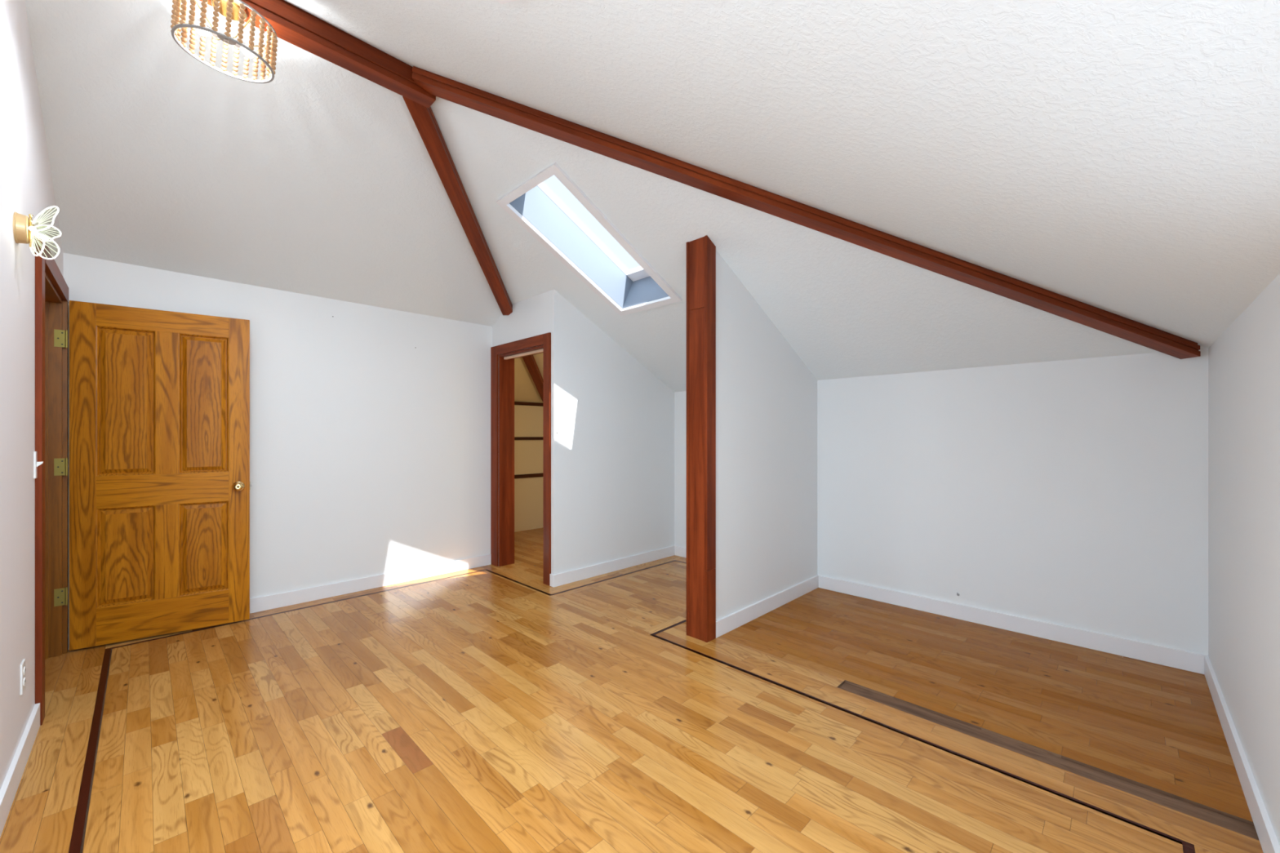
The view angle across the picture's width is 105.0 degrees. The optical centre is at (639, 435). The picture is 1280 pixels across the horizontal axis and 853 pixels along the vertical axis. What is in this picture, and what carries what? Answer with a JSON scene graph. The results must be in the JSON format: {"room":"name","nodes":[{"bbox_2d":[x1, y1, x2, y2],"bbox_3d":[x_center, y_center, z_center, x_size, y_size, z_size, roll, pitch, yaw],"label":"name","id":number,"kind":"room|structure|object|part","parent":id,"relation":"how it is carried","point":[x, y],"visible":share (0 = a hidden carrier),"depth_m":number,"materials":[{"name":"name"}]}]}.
{"room":"bedroom","nodes":[
{"label":"bedroom","id":0,"kind":"room"},
{"bbox_2d":[0,0,63,789],"bbox_3d":[-1.709,-0.333,1.150,4.922,3.237,0.107,0,0,45],"label":"wall","id":1,"kind":"structure","parent":0,"point":[26,184],"depth_m":1.82,"materials":[{"name":"white paint"}]},
{"bbox_2d":[0,702,39,837],"bbox_3d":[-1.312,1.210,0.844,3.645,0.101,0.015,0,0,45],"label":"baseboard","id":2,"kind":"structure","parent":1,"relation":"attached to","point":[8,790],"depth_m":1.77,"materials":[{"name":"white paint"}]},
{"bbox_2d":[20,658,26,695],"bbox_3d":[-2.379,0.930,1.895,0.072,0.116,0.009,0,0,45],"label":"wall outlet","id":3,"kind":"object","parent":1,"relation":"attached to","point":[23,669],"visible":1,"depth_m":1.88,"materials":[{"name":"white plastic"}]},
{"bbox_2d":[13,205,61,259],"bbox_3d":[-2.269,-0.762,1.856,0.169,0.192,0.109,0,0,45],"label":"wall light","id":4,"kind":"object","parent":1,"relation":"attached to","point":[24,230],"visible":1,"depth_m":1.82,"materials":[{"name":"gold metal"}]},
{"bbox_2d":[33,451,43,478],"bbox_3d":[-2.607,0.126,2.130,0.072,0.116,0.023,0,0,45],"label":"light switch","id":5,"kind":"object","parent":1,"relation":"attached to","point":[36,464],"visible":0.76,"depth_m":2.10,"materials":[{"name":"white plastic"}]},
{"bbox_3d":[-2.613,0.126,2.124,0.072,0.116,0.006,0,0,45],"label":"plate","id":6,"kind":"part","parent":5,"relation":"part of","materials":[{"name":"white plastic"}]},
{"bbox_2d":[35,235,68,725],"bbox_3d":[-3.026,0.196,2.467,1.068,2.128,0.128,0,0,45],"label":"door frame","id":7,"kind":"structure","parent":1,"relation":"attached to","point":[51,312],"depth_m":2.77,"materials":[{"name":"brown wood"}]},
{"bbox_3d":[-2.641,0.196,2.161,0.091,2.128,0.020,0,0,45],"label":"casing","id":8,"kind":"part","parent":7,"relation":"part of","materials":[{"name":"brown wood"}]},
{"bbox_3d":[-3.020,-0.823,2.537,0.978,0.090,0.021,0,0,45],"label":"head casing","id":9,"kind":"part","parent":7,"relation":"part of","materials":[{"name":"brown wood"}]},
{"bbox_3d":[-3.341,0.241,2.853,0.047,2.039,0.020,0,0,45],"label":"casing","id":10,"kind":"part","parent":7,"relation":"part of","materials":[{"name":"brown wood"}]},
{"bbox_2d":[53,300,252,650],"bbox_3d":[-3.003,0.231,3.087,0.883,2.033,0.160,0,0,-36],"label":"door","id":11,"kind":"structure","parent":7,"relation":"attached to","point":[159,400],"depth_m":3.06,"materials":[{"name":"brown wood"}]},
{"bbox_3d":[-3.131,-0.205,2.996,0.254,0.896,0.026,0,0,-36],"label":"panel","id":12,"kind":"part","parent":11,"relation":"part of","materials":[{"name":"brown wood"}]},
{"bbox_3d":[-3.131,0.729,2.996,0.254,0.591,0.026,0,0,-36],"label":"panel","id":13,"kind":"part","parent":11,"relation":"part of","materials":[{"name":"brown wood"}]},
{"bbox_3d":[-2.991,-0.719,3.103,0.604,0.132,0.035,0,0,-36],"label":"rail","id":14,"kind":"part","parent":11,"relation":"part of","materials":[{"name":"brown wood"}]},
{"bbox_3d":[-2.991,0.338,3.103,0.604,0.192,0.035,0,0,-36],"label":"rail","id":15,"kind":"part","parent":11,"relation":"part of","materials":[{"name":"brown wood"}]},
{"bbox_3d":[-2.991,1.136,3.103,0.604,0.223,0.035,0,0,-36],"label":"rail","id":16,"kind":"part","parent":11,"relation":"part of","materials":[{"name":"brown wood"}]},
{"bbox_3d":[-2.844,-0.205,3.206,0.246,0.896,0.026,0,0,-36],"label":"panel","id":17,"kind":"part","parent":11,"relation":"part of","materials":[{"name":"brown wood"}]},
{"bbox_3d":[-2.844,0.729,3.206,0.246,0.591,0.026,0,0,-36],"label":"panel","id":18,"kind":"part","parent":11,"relation":"part of","materials":[{"name":"brown wood"}]},
{"bbox_3d":[-2.676,0.341,3.271,0.068,0.068,0.066,0,0,-36],"label":"knob","id":19,"kind":"part","parent":11,"relation":"part of","materials":[{"name":"gold metal"}]},
{"bbox_2d":[63,253,492,649],"bbox_3d":[-2.449,0.101,3.892,0.113,2.369,3.003,0,0,45],"label":"wall","id":20,"kind":"structure","parent":0,"point":[370,449],"depth_m":3.90,"materials":[{"name":"white paint"}]},
{"bbox_2d":[249,554,491,613],"bbox_3d":[-2.406,1.210,3.844,0.015,0.101,2.693,0,0,45],"label":"baseboard","id":21,"kind":"structure","parent":20,"relation":"attached to","point":[304,595],"depth_m":3.98,"materials":[{"name":"white paint"}]},
{"bbox_2d":[514,352,542,402],"bbox_3d":[-0.978,-0.800,5.534,2.168,0.702,1.397,0,0,45],"label":"ceiling","id":22,"kind":"structure","parent":0,"point":[525,389],"depth_m":6.03,"materials":[{"name":"beige paint"}]},
{"bbox_2d":[522,355,542,401],"bbox_3d":[-1.241,-0.796,5.683,0.103,0.693,1.729,0,0,0],"label":"beam","id":23,"kind":"structure","parent":22,"relation":"attached to","point":[530,362],"depth_m":5.75,"materials":[{"name":"brown wood"}]},
{"bbox_2d":[492,288,568,574],"bbox_3d":[-1.005,0.024,5.506,2.395,2.522,1.601,0,0,45],"label":"wall","id":24,"kind":"structure","parent":0,"point":[547,312],"depth_m":4.21,"materials":[{"name":"white paint"}]},
{"bbox_2d":[490,332,551,586],"bbox_3d":[-1.047,0.197,4.524,0.989,2.126,0.178,0,0,45],"label":"door frame","id":25,"kind":"structure","parent":24,"relation":"attached to","point":[502,366],"depth_m":4.74,"materials":[{"name":"brown wood"}]},
{"bbox_3d":[-1.413,0.197,4.772,0.121,2.126,0.016,0,0,45],"label":"casing","id":26,"kind":"part","parent":25,"relation":"part of","materials":[{"name":"brown wood"}]},
{"bbox_3d":[-1.094,-0.822,4.457,0.775,0.088,0.017,0,0,45],"label":"head casing","id":27,"kind":"part","parent":25,"relation":"part of","materials":[{"name":"brown wood"}]},
{"bbox_3d":[-0.785,0.197,4.152,0.093,2.126,0.016,0,0,45],"label":"casing","id":28,"kind":"part","parent":25,"relation":"part of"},
{"bbox_2d":[514,473,542,478],"bbox_3d":[-1.690,0.537,6.341,0.020,0.048,1.225,0,0,45],"label":"cleat","id":29,"kind":"object","parent":24,"relation":"attached to","point":[531,475],"visible":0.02,"depth_m":6.54,"materials":[{"name":"brown wood"}]},
{"bbox_2d":[514,401,542,406],"bbox_3d":[-1.690,-0.422,6.341,0.020,0.043,1.225,0,0,45],"label":"cleat","id":30,"kind":"object","parent":24,"relation":"attached to","point":[522,403],"visible":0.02,"depth_m":6.54,"materials":[{"name":"brown wood"}]},
{"bbox_2d":[514,436,542,439],"bbox_3d":[-1.690,0.039,6.341,0.020,0.040,1.225,0,0,45],"label":"cleat","id":31,"kind":"object","parent":24,"relation":"attached to","point":[515,437],"visible":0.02,"depth_m":6.54,"materials":[{"name":"brown wood"}]},
{"bbox_2d":[568,301,674,571],"bbox_3d":[-0.144,0.059,4.754,0.113,2.452,1.460,0,0,45],"label":"wall","id":32,"kind":"structure","parent":0,"point":[621,415],"depth_m":4.56,"materials":[{"name":"white paint"}]},
{"bbox_2d":[550,545,675,586],"bbox_3d":[-0.190,1.210,4.646,0.056,0.101,1.553,0,0,45],"label":"baseboard","id":33,"kind":"structure","parent":32,"relation":"attached to","point":[561,579],"depth_m":4.51,"materials":[{"name":"white paint"}]},
{"bbox_2d":[0,527,1263,852],"bbox_3d":[-1.035,1.266,2.761,6.111,0.012,5.496,0,0,45],"label":"floor","id":34,"kind":"structure","parent":0,"point":[489,708],"depth_m":2.07,"materials":[{"name":"brown wood"}]},
{"bbox_2d":[686,235,715,642],"bbox_3d":[0.381,0.020,3.074,0.164,2.480,0.092,0,0,45],"label":"wooden post","id":35,"kind":"object","parent":34,"relation":"on","point":[700,252],"visible":1,"depth_m":3.03,"materials":[{"name":"brown wood"}]},
{"bbox_2d":[25,0,1279,391],"bbox_3d":[-0.638,-1.182,3.156,6.217,1.569,4.554,0,0,45],"label":"ceiling","id":36,"kind":"structure","parent":0,"point":[1121,157],"depth_m":2.10,"materials":[{"name":"white paint"}]},
{"bbox_2d":[199,0,435,107],"bbox_3d":[-1.630,-1.861,2.153,0.094,0.127,1.431,0,0,45],"label":"ridge beam","id":37,"kind":"structure","parent":36,"relation":"attached to","point":[292,24],"depth_m":2.31,"materials":[{"name":"brown wood"}]},
{"bbox_2d":[170,0,278,83],"bbox_3d":[-1.715,-1.699,2.038,0.347,0.289,0.335,0,0,30],"label":"ceiling light","id":38,"kind":"object","parent":37,"relation":"hanging from","point":[233,10],"visible":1,"depth_m":2.02,"materials":[{"name":"beige wood"}]},
{"bbox_2d":[195,23,218,37],"bbox_3d":[-1.779,-1.665,2.022,0.062,0.042,0.079,0,0,45],"label":"bulb","id":39,"kind":"object","parent":38,"relation":"attached to","point":[205,33],"depth_m":2.01,"materials":[{"name":"white glass"}]},
{"bbox_2d":[222,19,235,35],"bbox_3d":[-1.669,-1.647,1.990,0.083,0.042,0.042,0,0,45],"label":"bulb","id":40,"kind":"object","parent":38,"relation":"attached to","point":[233,28],"depth_m":1.97,"materials":[{"name":"white glass"}]},
{"bbox_2d":[234,44,254,57],"bbox_3d":[-1.698,-1.658,2.102,0.060,0.042,0.080,0,0,45],"label":"bulb","id":41,"kind":"object","parent":38,"relation":"attached to","point":[248,54],"depth_m":2.10,"materials":[{"name":"white glass"}]},
{"bbox_2d":[402,96,512,315],"bbox_3d":[-1.229,-1.518,3.622,0.103,0.778,1.972,0,0,0],"label":"beam","id":42,"kind":"structure","parent":36,"relation":"attached to","point":[423,117],"depth_m":3.27,"materials":[{"name":"brown wood"}]},
{"bbox_2d":[496,0,517,4],"bbox_3d":[-0.275,-0.999,0.635,1.200,0.715,0.895,0,0,45],"label":"window","id":43,"kind":"structure","parent":36,"relation":"attached to","point":[501,2],"depth_m":1.35,"materials":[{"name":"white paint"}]},
{"bbox_2d":[496,162,682,315],"bbox_3d":[-0.291,-1.432,3.513,0.662,0.863,1.254,0,0,45],"label":"window","id":44,"kind":"structure","parent":36,"relation":"attached to","point":[531,204],"depth_m":3.64,"materials":[{"name":"white paint"}]},
{"bbox_3d":[-0.229,-1.580,3.577,0.542,0.566,1.076,0,0,45],"label":"sash","id":45,"kind":"part","parent":44,"relation":"part of","materials":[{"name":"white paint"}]},
{"bbox_2d":[412,66,1200,359],"bbox_3d":[0.866,-1.161,2.576,4.072,1.503,0.094,0,0,0],"label":"beam","id":46,"kind":"structure","parent":36,"relation":"attached to","point":[436,85],"depth_m":2.54,"materials":[{"name":"brown wood"}]},
{"bbox_2d":[715,249,818,638],"bbox_3d":[0.949,0.047,3.638,0.149,2.477,1.510,0,0,45],"label":"wall","id":47,"kind":"structure","parent":0,"point":[766,395],"depth_m":3.43,"materials":[{"name":"white paint"}]},
{"bbox_2d":[674,348,1208,655],"bbox_3d":[0.909,0.406,4.730,6.233,1.758,0.113,0,0,45],"label":"wall","id":48,"kind":"structure","parent":0,"point":[1073,493],"depth_m":3.11,"materials":[{"name":"white paint"}]},
{"bbox_2d":[675,545,686,557],"bbox_3d":[0.874,1.210,4.675,1.417,0.101,0.015,0,0,45],"label":"baseboard","id":49,"kind":"structure","parent":48,"relation":"attached to","point":[679,551],"depth_m":5.11,"materials":[{"name":"white paint"}]},
{"bbox_2d":[818,575,1204,674],"bbox_3d":[2.232,1.210,3.333,2.104,0.101,0.015,0,0,45],"label":"baseboard","id":50,"kind":"structure","parent":48,"relation":"attached to","point":[1152,653],"depth_m":3.09,"materials":[{"name":"white paint"}]},
{"bbox_2d":[1208,273,1279,844],"bbox_3d":[1.533,0.406,1.027,0.113,1.757,4.528,0,0,45],"label":"wall","id":51,"kind":"structure","parent":0,"point":[1244,361],"depth_m":1.75,"materials":[{"name":"white paint"}]},
{"bbox_2d":[1204,654,1279,852],"bbox_3d":[2.206,1.210,1.799,0.015,0.101,2.233,0,0,45],"label":"baseboard","id":52,"kind":"structure","parent":51,"relation":"attached to","point":[1269,843],"depth_m":1.75,"materials":[{"name":"white paint"}]}
]}

